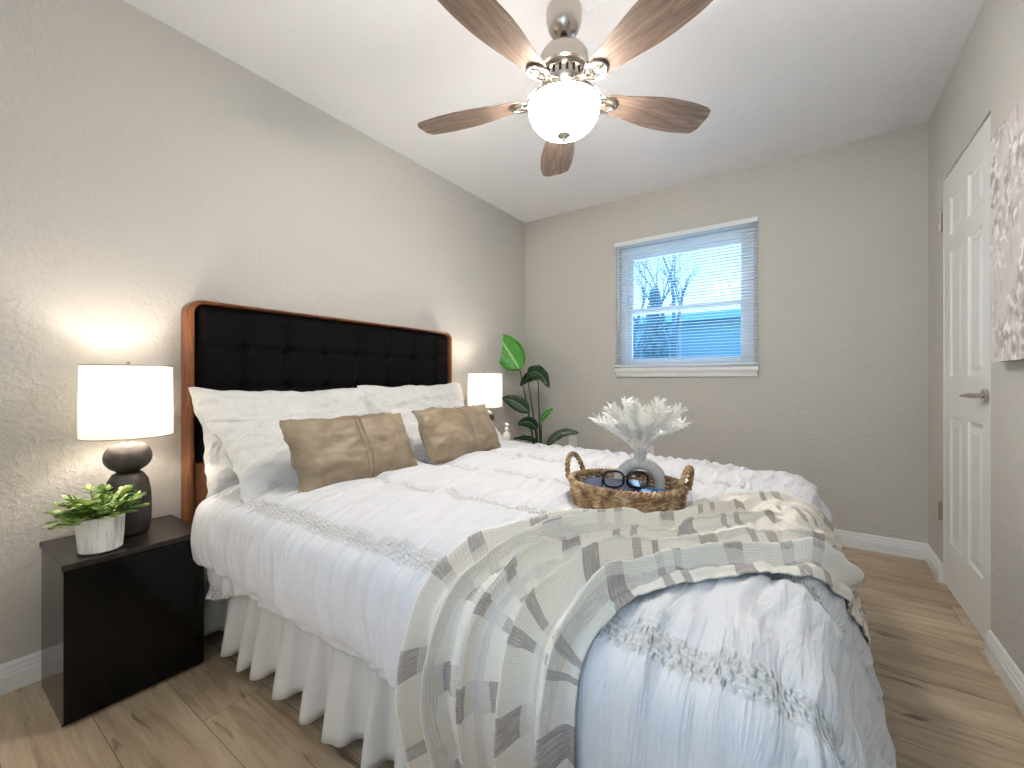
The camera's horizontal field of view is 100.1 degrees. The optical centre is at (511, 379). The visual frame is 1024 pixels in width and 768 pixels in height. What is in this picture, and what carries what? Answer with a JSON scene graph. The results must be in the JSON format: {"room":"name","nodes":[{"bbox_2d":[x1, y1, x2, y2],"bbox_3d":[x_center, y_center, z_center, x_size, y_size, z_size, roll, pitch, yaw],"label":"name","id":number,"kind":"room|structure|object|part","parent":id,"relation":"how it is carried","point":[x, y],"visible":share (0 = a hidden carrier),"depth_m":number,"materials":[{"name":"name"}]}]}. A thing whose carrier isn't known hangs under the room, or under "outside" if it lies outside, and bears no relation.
{"room":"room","nodes":[
{"label":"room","id":0,"kind":"room"},
{"bbox_2d":[0,0,524,664],"bbox_3d":[-1.003,-0.215,2.404,0.120,2.440,4.010,0,0,35],"label":"wall","id":1,"kind":"structure","parent":0,"point":[147,173],"depth_m":1.70,"materials":[{"name":"beige paint"}]},
{"bbox_2d":[0,650,40,695],"bbox_3d":[-0.947,0.959,2.365,0.016,0.092,3.770,0,0,35],"label":"baseboard","id":2,"kind":"structure","parent":1,"relation":"attached to","point":[15,674],"depth_m":1.40,"materials":[{"name":"white paint"}]},
{"bbox_2d":[0,546,1023,767],"bbox_3d":[0.435,1.055,1.408,3.619,0.100,4.010,0,0,35],"label":"floor","id":3,"kind":"structure","parent":0,"point":[946,705],"depth_m":1.29,"materials":[{"name":"brown wood"}]},
{"bbox_2d":[39,515,203,726],"bbox_3d":[-1.317,0.768,1.462,0.324,0.473,0.355,0,0,35],"label":"nightstand","id":4,"kind":"object","parent":3,"relation":"on","point":[121,622],"visible":0.82,"depth_m":1.34,"materials":[{"name":"black paint"}]},
{"bbox_2d":[42,483,149,554],"bbox_3d":[-1.290,0.430,1.333,0.246,0.202,0.251,0,0,-34],"label":"potted plant","id":5,"kind":"object","parent":4,"relation":"on","point":[99,523],"visible":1,"depth_m":1.30,"materials":[{"name":"green plant"}]},
{"bbox_3d":[-1.290,0.476,1.345,0.115,0.110,0.115,0,0,35],"label":"pot","id":6,"kind":"part","parent":5,"relation":"part of","materials":[{"name":"white ceramic"}]},
{"bbox_2d":[77,361,173,536],"bbox_3d":[-1.334,0.234,1.490,0.252,0.597,0.252,0,0,35],"label":"table lamp","id":7,"kind":"object","parent":4,"relation":"on","point":[117,402],"visible":0.94,"depth_m":1.43,"materials":[{"name":"fabric"}]},
{"bbox_3d":[-1.334,0.072,1.490,0.248,0.245,0.248,0,0,35],"label":"lamp shade","id":8,"kind":"part","parent":7,"relation":"part of","materials":[{"name":"fabric"}]},
{"bbox_3d":[-1.334,0.072,1.490,0.252,0.246,0.252,0,0,35],"label":"shade frame","id":9,"kind":"part","parent":7,"relation":"part of","materials":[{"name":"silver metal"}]},
{"bbox_2d":[181,300,451,523],"bbox_3d":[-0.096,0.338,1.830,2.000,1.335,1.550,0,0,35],"label":"headboard","id":10,"kind":"object","parent":3,"relation":"on","point":[225,346],"visible":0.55,"depth_m":2.01,"materials":[{"name":"brown wood"}]},
{"bbox_3d":[-0.893,0.547,2.382,0.062,0.415,1.496,0,0,35],"label":"headboard rail","id":11,"kind":"part","parent":10,"relation":"part of","materials":[{"name":"brown wood"}]},
{"bbox_2d":[204,567,406,767],"bbox_3d":[-0.004,0.802,1.754,2.097,0.352,1.570,0,0,35],"label":"bed skirt","id":12,"kind":"object","parent":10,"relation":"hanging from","point":[353,700],"visible":0.1,"depth_m":1.23,"materials":[{"name":"white fabric"}]},
{"bbox_3d":[-0.867,0.011,2.364,0.050,0.645,1.494,0,0,35],"label":"upholstered panel","id":13,"kind":"part","parent":10,"relation":"part of","materials":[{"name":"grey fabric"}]},
{"bbox_3d":[-0.043,0.690,1.782,1.980,0.140,1.390,0,0,35],"label":"box spring","id":14,"kind":"object","parent":10,"relation":"on","visible":0},
{"bbox_3d":[-0.039,0.521,1.779,1.990,0.192,1.460,0,0,35],"label":"mattress","id":15,"kind":"object","parent":14,"relation":"on","visible":0},
{"bbox_2d":[188,387,368,497],"bbox_3d":[-0.973,0.239,1.982,0.232,0.424,0.829,0,0,33],"label":"pillow","id":16,"kind":"object","parent":15,"relation":"on","point":[209,405],"visible":0.44,"depth_m":1.77,"materials":[{"name":"white fabric"}]},
{"bbox_2d":[205,411,374,503],"bbox_3d":[-0.807,0.294,1.837,0.367,0.308,0.761,0,0,36],"label":"pillow","id":17,"kind":"object","parent":15,"relation":"on","point":[257,451],"visible":0.31,"depth_m":1.58,"materials":[{"name":"white fabric"}]},
{"bbox_2d":[357,383,464,413],"bbox_3d":[-0.540,0.231,2.605,0.236,0.426,0.849,0,0,34],"label":"pillow","id":18,"kind":"object","parent":15,"relation":"on","point":[379,399],"visible":0.35,"depth_m":2.50,"materials":[{"name":"white fabric"}]},
{"bbox_2d":[378,406,503,454],"bbox_3d":[-0.364,0.298,2.474,0.345,0.289,0.740,0,0,34],"label":"pillow","id":19,"kind":"object","parent":15,"relation":"on","point":[410,421],"visible":0.17,"depth_m":2.23,"materials":[{"name":"white fabric"}]},
{"bbox_2d":[500,334,578,444],"bbox_3d":[0.178,0.306,3.502,0.698,1.398,0.288,0,0,35],"label":"floor plant","id":20,"kind":"object","parent":3,"relation":"on","point":[513,354],"visible":0.66,"depth_m":3.52,"materials":[{"name":"green plant"}]},
{"bbox_3d":[-0.180,0.768,3.104,0.324,0.473,0.355,0,0,35],"label":"nightstand","id":21,"kind":"object","parent":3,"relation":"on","visible":0},
{"bbox_2d":[468,371,501,421],"bbox_3d":[-0.193,0.234,3.067,0.252,0.597,0.252,0,0,35],"label":"table lamp","id":22,"kind":"object","parent":21,"relation":"on","point":[485,388],"visible":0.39,"depth_m":2.96,"materials":[{"name":"fabric"}]},
{"bbox_3d":[-0.193,0.072,3.067,0.248,0.245,0.248,0,0,35],"label":"lamp shade","id":23,"kind":"part","parent":22,"relation":"part of","materials":[{"name":"fabric"}]},
{"bbox_2d":[502,423,510,439],"bbox_3d":[-0.036,0.423,3.120,0.072,0.218,0.068,0,0,35],"label":"pump bottle","id":24,"kind":"object","parent":21,"relation":"on","point":[506,435],"visible":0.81,"depth_m":3.10,"materials":[{"name":"grey plastic"}]},
{"bbox_2d":[191,440,895,767],"bbox_3d":[0.150,0.649,1.649,1.965,0.602,1.746,0,0,35],"label":"duvet","id":25,"kind":"object","parent":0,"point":[766,669],"visible":0.53,"depth_m":0.88,"materials":[{"name":"white fabric"}]},
{"bbox_2d":[279,412,417,492],"bbox_3d":[-0.603,0.270,1.670,0.194,0.262,0.538,0,0,39],"label":"lumbar pillow","id":26,"kind":"object","parent":25,"relation":"on","point":[324,452],"visible":0.91,"depth_m":1.57,"materials":[{"name":"beige fabric"}]},
{"bbox_2d":[411,404,500,463],"bbox_3d":[-0.257,0.260,2.167,0.192,0.259,0.567,0,0,33],"label":"lumbar pillow","id":27,"kind":"object","parent":25,"relation":"on","point":[446,434],"visible":0.96,"depth_m":2.04,"materials":[{"name":"beige fabric"}]},
{"bbox_2d":[565,451,693,512],"bbox_3d":[0.337,0.302,1.273,0.378,0.141,0.292,0,0,39],"label":"wicker tray","id":28,"kind":"object","parent":25,"relation":"on","point":[583,495],"visible":0.77,"depth_m":1.17,"materials":[{"name":"brown wicker"}]},
{"bbox_3d":[0.201,0.271,1.382,0.032,0.081,0.113,0,0,39],"label":"handle","id":29,"kind":"part","parent":28,"relation":"part of","materials":[{"name":"wicker"}]},
{"bbox_3d":[0.198,0.272,1.382,0.030,0.081,0.110,0,0,39],"label":"handle","id":30,"kind":"part","parent":28,"relation":"part of","materials":[{"name":"wicker"}]},
{"bbox_2d":[614,446,665,489],"bbox_3d":[0.402,0.285,1.347,0.161,0.149,0.040,0,0,15],"label":"vase","id":31,"kind":"object","parent":28,"relation":"in","point":[639,461],"visible":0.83,"depth_m":1.33,"materials":[{"name":"grey ceramic"}]},
{"bbox_2d":[588,413,631,446],"bbox_3d":[0.331,0.172,1.403,0.167,0.132,0.053,0,0,34],"label":"plume","id":32,"kind":"object","parent":31,"relation":"in","point":[591,418],"visible":0.3,"depth_m":1.43},
{"bbox_2d":[593,415,633,448],"bbox_3d":[0.323,0.173,1.354,0.145,0.130,0.048,0,0,1],"label":"plume","id":33,"kind":"object","parent":31,"relation":"on","point":[600,422],"visible":0.84,"depth_m":1.35},
{"bbox_2d":[602,412,631,441],"bbox_3d":[0.359,0.166,1.415,0.051,0.145,0.148,0,0,-36],"label":"plume","id":34,"kind":"object","parent":31,"relation":"on","point":[605,413],"visible":0.11,"depth_m":1.45},
{"bbox_2d":[602,404,633,445],"bbox_3d":[0.346,0.156,1.374,0.111,0.165,0.049,0,0,28],"label":"plume","id":35,"kind":"object","parent":31,"relation":"in","point":[608,411],"visible":0.17,"depth_m":1.38},
{"bbox_2d":[604,402,635,447],"bbox_3d":[0.336,0.150,1.313,0.135,0.176,0.054,0,0,-24],"label":"plume","id":36,"kind":"object","parent":31,"relation":"on","point":[616,412],"visible":0.53,"depth_m":1.30},
{"bbox_2d":[613,415,637,450],"bbox_3d":[0.341,0.170,1.281,0.054,0.137,0.166,0,0,42],"label":"plume","id":37,"kind":"object","parent":31,"relation":"in","point":[628,427],"visible":1,"depth_m":1.27},
{"bbox_2d":[621,396,637,444],"bbox_3d":[0.391,0.143,1.403,0.053,0.189,0.103,0,0,-9],"label":"plume","id":38,"kind":"object","parent":31,"relation":"in","point":[624,400],"visible":0.23,"depth_m":1.42},
{"bbox_2d":[625,398,643,447],"bbox_3d":[0.370,0.145,1.294,0.053,0.185,0.111,0,0,33],"label":"plume","id":39,"kind":"object","parent":31,"relation":"in","point":[635,410],"visible":0.84,"depth_m":1.28},
{"bbox_2d":[639,404,647,445],"bbox_3d":[0.426,0.155,1.410,0.051,0.166,0.123,0,0,23],"label":"plume","id":40,"kind":"object","parent":31,"relation":"in","point":[643,408],"visible":0.19,"depth_m":1.43},
{"bbox_2d":[635,415,653,449],"bbox_3d":[0.387,0.167,1.266,0.051,0.142,0.150,0,0,6],"label":"plume","id":41,"kind":"object","parent":31,"relation":"on","point":[645,428],"visible":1,"depth_m":1.26},
{"bbox_2d":[642,396,666,446],"bbox_3d":[0.434,0.141,1.323,0.083,0.193,0.052,1,1,35],"label":"plume","id":42,"kind":"object","parent":31,"relation":"on","point":[651,408],"visible":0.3,"depth_m":1.32},
{"bbox_2d":[643,422,670,450],"bbox_3d":[0.416,0.179,1.265,0.049,0.118,0.152,0,0,-10],"label":"plume","id":43,"kind":"object","parent":31,"relation":"on","point":[662,431],"visible":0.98,"depth_m":1.25},
{"bbox_2d":[643,405,671,447],"bbox_3d":[0.427,0.153,1.284,0.051,0.170,0.121,0,0,-19],"label":"plume","id":44,"kind":"object","parent":31,"relation":"in","point":[657,419],"visible":0.72,"depth_m":1.27},
{"bbox_2d":[648,417,682,447],"bbox_3d":[0.483,0.178,1.353,0.150,0.121,0.049,0,0,-6],"label":"plume","id":45,"kind":"object","parent":31,"relation":"in","point":[677,417],"visible":0.09,"depth_m":1.35},
{"bbox_2d":[645,416,691,450],"bbox_3d":[0.458,0.172,1.284,0.153,0.133,0.050,0,0,44],"label":"plume","id":46,"kind":"object","parent":31,"relation":"in","point":[678,425],"visible":0.62,"depth_m":1.27},
{"bbox_2d":[649,403,688,445],"bbox_3d":[0.474,0.153,1.327,0.136,0.171,0.053,0,0,18],"label":"plume","id":47,"kind":"object","parent":31,"relation":"in","point":[675,412],"visible":0.43,"depth_m":1.32},
{"bbox_2d":[641,488,665,492],"bbox_3d":[0.334,0.343,1.242,0.200,0.040,0.136,0,0,25],"label":"book","id":48,"kind":"object","parent":28,"relation":"in","point":[652,490],"visible":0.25,"depth_m":1.25,"materials":[{"name":"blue paper"}]},
{"bbox_2d":[583,477,640,491],"bbox_3d":[0.297,0.315,1.278,0.165,0.014,0.131,0,0,19],"label":"book","id":49,"kind":"object","parent":48,"relation":"on","point":[595,481],"visible":0.63,"depth_m":1.28,"materials":[{"name":"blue paper"}]},
{"bbox_2d":[601,470,648,488],"bbox_3d":[0.332,0.282,1.281,0.133,0.051,0.141,0,0,9],"label":"eyeglasses","id":50,"kind":"object","parent":49,"relation":"on","point":[607,471],"visible":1,"depth_m":1.21,"materials":[{"name":"black plastic"}]},
{"bbox_3d":[0.472,0.272,1.163,0.033,0.080,0.109,0,0,39],"label":"handle","id":51,"kind":"part","parent":28,"relation":"part of","materials":[{"name":"wicker"}]},
{"bbox_3d":[0.474,0.271,1.163,0.030,0.082,0.113,0,0,39],"label":"handle","id":52,"kind":"part","parent":28,"relation":"part of","materials":[{"name":"wicker"}]},
{"bbox_2d":[395,490,870,767],"bbox_3d":[0.497,0.625,1.025,1.497,0.658,0.402,0,0,-28],"label":"throw blanket","id":53,"kind":"object","parent":25,"relation":"on","point":[500,632],"visible":0.97,"depth_m":0.78,"materials":[{"name":"beige fabric"}]},
{"bbox_2d":[123,0,984,222],"bbox_3d":[0.147,-1.485,1.607,2.919,0.100,4.010,0,0,35],"label":"ceiling","id":54,"kind":"structure","parent":0,"point":[776,79],"depth_m":2.02,"materials":[{"name":"white paint"}]},
{"bbox_2d":[417,0,712,175],"bbox_3d":[0.171,-1.177,1.637,1.223,0.515,1.195,0,0,35],"label":"ceiling fan","id":55,"kind":"object","parent":54,"relation":"hanging from","point":[564,108],"visible":1,"depth_m":1.57,"materials":[{"name":"brown wood"}]},
{"bbox_3d":[-0.176,-1.099,1.803,0.462,0.007,0.164,0,11,21],"label":"blade","id":56,"kind":"part","parent":55,"relation":"part of","materials":[{"name":"brown wood"}]},
{"bbox_3d":[-0.051,-1.099,1.346,0.164,0.007,0.462,14,9,38],"label":"blade","id":57,"kind":"part","parent":55,"relation":"part of","materials":[{"name":"brown wood"}]},
{"bbox_3d":[0.220,-1.099,2.063,0.164,0.007,0.462,-11,-1,3],"label":"blade","id":58,"kind":"part","parent":55,"relation":"part of","materials":[{"name":"brown wood"}]},
{"bbox_3d":[0.201,-1.005,1.661,0.276,0.112,0.276,0,0,35],"label":"lamp shade","id":59,"kind":"part","parent":55,"relation":"part of","materials":[{"name":"white glass"}]},
{"bbox_3d":[0.422,-1.099,1.324,0.164,0.007,0.462,13,-7,-33],"label":"blade","id":60,"kind":"part","parent":55,"relation":"part of","materials":[{"name":"brown wood"}]},
{"bbox_3d":[0.590,-1.099,1.767,0.462,0.007,0.164,0,-11,-15],"label":"blade","id":61,"kind":"part","parent":55,"relation":"part of","materials":[{"name":"brown wood"}]},
{"bbox_2d":[525,123,927,543],"bbox_3d":[1.304,-0.215,3.172,2.799,2.440,0.120,0,0,35],"label":"wall","id":62,"kind":"structure","parent":0,"point":[837,400],"depth_m":2.73,"materials":[{"name":"beige paint"}]},
{"bbox_2d":[569,435,576,447],"bbox_3d":[0.514,0.530,3.640,0.074,0.116,0.009,0,0,35],"label":"wall outlet","id":63,"kind":"object","parent":62,"relation":"attached to","point":[572,439],"visible":0.77,"depth_m":3.63,"materials":[{"name":"white plastic"}]},
{"bbox_2d":[646,446,654,455],"bbox_3d":[1.048,0.560,3.270,0.074,0.116,0.009,0,0,35],"label":"wall outlet","id":64,"kind":"object","parent":62,"relation":"attached to","point":[651,449],"visible":0.42,"depth_m":3.26,"materials":[{"name":"white plastic"}]},
{"bbox_2d":[615,366,758,376],"bbox_3d":[1.238,-0.057,3.141,0.990,0.072,0.065,0,0,35],"label":"trim","id":65,"kind":"structure","parent":62,"relation":"attached to","point":[725,371],"depth_m":3.08,"materials":[{"name":"white paint"}]},
{"bbox_2d":[621,227,753,367],"bbox_3d":[1.280,-0.568,3.201,0.930,0.945,0.080,0,0,35],"label":"window","id":66,"kind":"structure","parent":62,"relation":"in","point":[721,359],"depth_m":3.14,"materials":[{"name":"white plastic"}]},
{"bbox_2d":[614,216,758,366],"bbox_3d":[1.221,-0.591,3.115,0.990,0.979,0.052,0,0,35],"label":"window blind","id":67,"kind":"object","parent":66,"relation":"attached to","point":[750,221],"visible":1,"depth_m":3.08,"materials":[{"name":"white plastic"}]},
{"bbox_3d":[1.223,-0.109,3.119,0.984,0.016,0.026,0,0,35],"label":"rail","id":68,"kind":"part","parent":67,"relation":"part of","materials":[{"name":"white plastic"}]},
{"bbox_3d":[1.553,-0.580,2.893,0.002,0.930,0.030,0,0,35],"label":"ladder cord","id":69,"kind":"part","parent":67,"relation":"part of","materials":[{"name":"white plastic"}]},
{"bbox_3d":[1.273,-0.345,3.191,0.840,0.430,0.025,0,0,35],"label":"sash","id":70,"kind":"part","parent":66,"relation":"part of","materials":[{"name":"white plastic"}]},
{"bbox_3d":[1.290,-0.755,3.215,0.840,0.470,0.025,0,0,35],"label":"sash","id":71,"kind":"part","parent":66,"relation":"part of","materials":[{"name":"white plastic"}]},
{"bbox_2d":[836,529,926,559],"bbox_3d":[1.216,0.959,3.150,2.679,0.092,0.016,0,0,35],"label":"baseboard","id":72,"kind":"structure","parent":62,"relation":"attached to","point":[893,546],"depth_m":2.49,"materials":[{"name":"white paint"}]},
{"bbox_2d":[928,0,1023,674],"bbox_3d":[1.298,-0.215,0.810,0.120,2.440,3.770,0,0,35],"label":"wall","id":73,"kind":"structure","parent":0,"point":[987,74],"depth_m":1.56,"materials":[{"name":"beige paint"}]},
{"bbox_2d":[925,544,942,582],"bbox_3d":[2.222,0.959,2.264,0.016,0.092,0.328,0,0,35],"label":"baseboard","id":74,"kind":"structure","parent":73,"relation":"attached to","point":[934,563],"depth_m":2.22,"materials":[{"name":"white paint"}]},
{"bbox_2d":[938,114,990,638],"bbox_3d":[1.945,0.007,1.865,0.095,1.980,0.695,0,0,34],"label":"door","id":75,"kind":"structure","parent":73,"relation":"in","point":[967,364],"depth_m":1.81,"materials":[{"name":"white paint"}]},
{"bbox_3d":[1.787,0.060,1.667,0.058,0.052,0.132,0,0,34],"label":"handle","id":76,"kind":"part","parent":75,"relation":"part of","materials":[{"name":"silver metal"}]},
{"bbox_2d":[943,109,990,582],"bbox_3d":[1.988,0.005,1.815,0.109,2.000,0.677,0,0,35],"label":"trim","id":77,"kind":"structure","parent":73,"relation":"attached to","point":[989,112],"depth_m":2.12,"materials":[{"name":"white paint"}]},
{"bbox_2d":[984,630,1023,713],"bbox_3d":[0.956,0.959,0.436,0.016,0.092,2.765,0,0,35],"label":"baseboard","id":78,"kind":"structure","parent":73,"relation":"attached to","point":[1003,664],"depth_m":1.42,"materials":[{"name":"white paint"}]},
{"bbox_2d":[990,95,1023,361],"bbox_3d":[1.456,-0.440,1.179,0.038,0.760,0.655,0,0,35],"label":"painting","id":79,"kind":"object","parent":73,"relation":"attached to","point":[1007,143],"visible":1,"depth_m":1.34,"materials":[{"name":"fabric"}]},
{"label":"outside","id":80,"kind":"structure","parent":0,"visible":0},
{"bbox_3d":[13.992,1.405,28.991,70.000,0.200,56.400,0,0,35],"label":"ground","id":81,"kind":"structure","parent":80,"visible":0},
{"bbox_2d":[640,289,670,358],"bbox_3d":[4.489,-0.788,13.453,1.131,4.187,1.115,0,0,35],"label":"evergreen tree","id":82,"kind":"object","parent":81,"relation":"on","point":[658,352],"visible":0.4,"depth_m":13.29,"materials":[{"name":"blue plant"}]},
{"bbox_2d":[633,257,690,358],"bbox_3d":[2.926,-0.831,9.216,1.821,4.280,0.818,0,0,35],"label":"bare tree","id":83,"kind":"object","parent":81,"relation":"on","point":[635,351],"visible":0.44,"depth_m":9.24,"materials":[{"name":"blue plant"}]},
{"bbox_2d":[634,254,703,357],"bbox_3d":[4.362,-1.831,12.131,1.919,6.274,1.302,0,0,-5],"label":"bare tree","id":84,"kind":"object","parent":81,"relation":"on","point":[669,336],"visible":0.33,"depth_m":11.86,"materials":[{"name":"blue plant"}]},
{"bbox_2d":[633,308,740,358],"bbox_3d":[9.140,-0.645,14.957,14.800,3.900,6.000,0,0,35],"label":"house","id":85,"kind":"structure","parent":81,"relation":"on","point":[686,348],"depth_m":13.95,"materials":[{"name":"blue"}]}
]}

